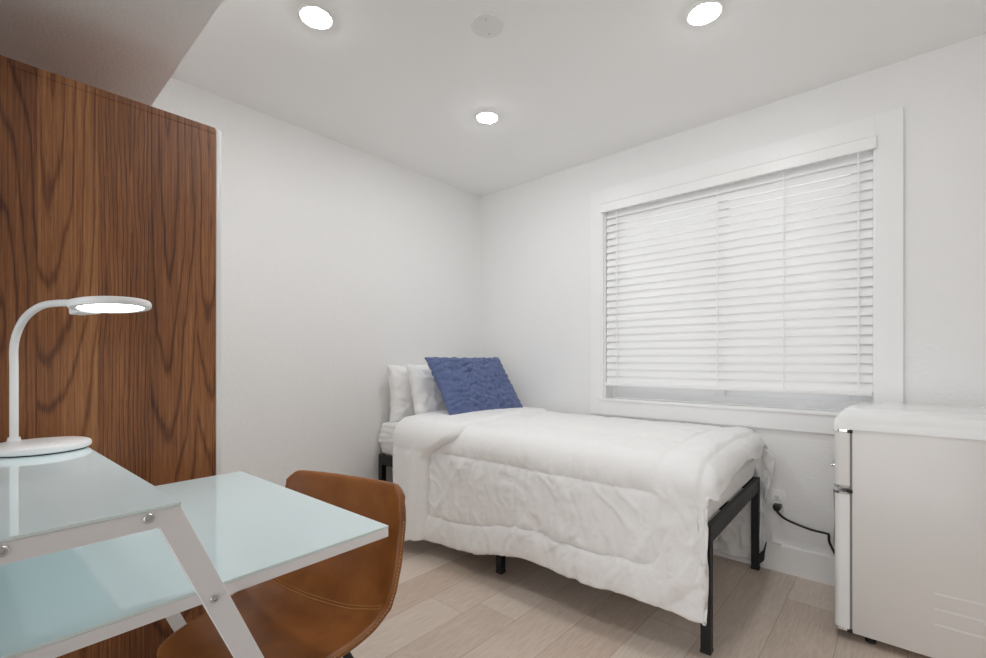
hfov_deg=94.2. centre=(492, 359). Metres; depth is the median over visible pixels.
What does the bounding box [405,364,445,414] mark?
pillow
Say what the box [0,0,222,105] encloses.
soffit
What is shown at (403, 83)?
ceiling
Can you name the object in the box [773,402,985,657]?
mini fridge
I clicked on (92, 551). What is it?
desk
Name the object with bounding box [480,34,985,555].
wall
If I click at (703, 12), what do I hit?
recessed light
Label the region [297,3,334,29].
recessed light
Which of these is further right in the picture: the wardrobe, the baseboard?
the baseboard
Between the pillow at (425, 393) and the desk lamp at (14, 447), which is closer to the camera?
the desk lamp at (14, 447)
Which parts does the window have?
casing, sash, casing, frame, sash, casing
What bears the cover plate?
attached to the ceiling
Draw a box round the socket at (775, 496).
[773,494,779,499]
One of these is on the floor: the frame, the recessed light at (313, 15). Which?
the frame
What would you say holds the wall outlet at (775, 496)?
attached to the wall at (535, 234)
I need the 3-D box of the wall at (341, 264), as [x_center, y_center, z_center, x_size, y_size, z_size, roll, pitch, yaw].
[-1.310,-0.127,2.557,0.160,2.444,3.770,0,0,42]
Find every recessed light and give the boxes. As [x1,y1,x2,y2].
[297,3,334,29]
[474,110,499,123]
[685,0,724,25]
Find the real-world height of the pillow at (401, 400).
0.381 m
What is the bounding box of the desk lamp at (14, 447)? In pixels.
[0,296,151,457]
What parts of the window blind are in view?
ladder cord, ladder cord, rail, ladder cord, ladder cord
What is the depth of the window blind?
2.47 m
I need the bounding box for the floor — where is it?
[229,540,931,657]
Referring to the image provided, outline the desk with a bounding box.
[0,447,387,657]
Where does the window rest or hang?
in the wall at (535, 234)
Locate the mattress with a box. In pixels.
[378,421,756,518]
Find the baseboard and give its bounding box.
[713,541,834,585]
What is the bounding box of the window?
[590,108,902,433]
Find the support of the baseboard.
attached to the wall at (535, 234)
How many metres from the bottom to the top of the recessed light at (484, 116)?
0.015 m
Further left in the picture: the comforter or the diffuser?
the diffuser
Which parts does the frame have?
leg, rail, leg, leg, rail, leg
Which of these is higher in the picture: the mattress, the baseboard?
the mattress
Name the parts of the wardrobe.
panel, door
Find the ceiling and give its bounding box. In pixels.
[171,0,985,196]
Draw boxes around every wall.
[151,77,479,486]
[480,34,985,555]
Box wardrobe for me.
[0,55,220,657]
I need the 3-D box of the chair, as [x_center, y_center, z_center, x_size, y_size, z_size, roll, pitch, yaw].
[-0.555,0.728,1.219,0.518,0.734,0.511,0,0,25]
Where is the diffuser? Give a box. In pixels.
[77,304,142,311]
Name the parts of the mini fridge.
power cord, handle, fridge door, freezer door, lid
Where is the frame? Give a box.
[379,453,766,655]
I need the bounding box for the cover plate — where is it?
[471,12,503,37]
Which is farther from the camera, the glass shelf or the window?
the window
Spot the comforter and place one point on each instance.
(615, 504)
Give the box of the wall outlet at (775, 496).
[769,488,784,512]
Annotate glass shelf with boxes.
[0,447,180,542]
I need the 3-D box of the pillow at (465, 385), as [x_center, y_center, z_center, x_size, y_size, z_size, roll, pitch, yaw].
[-0.106,0.168,3.051,0.278,0.378,0.703,0,0,42]
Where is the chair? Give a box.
[157,470,405,657]
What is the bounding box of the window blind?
[600,134,875,395]
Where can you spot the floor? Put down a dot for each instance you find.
(448, 602)
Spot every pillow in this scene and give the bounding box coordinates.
[387,365,414,422]
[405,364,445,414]
[425,357,522,414]
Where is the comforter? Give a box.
[393,406,774,625]
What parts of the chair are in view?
leg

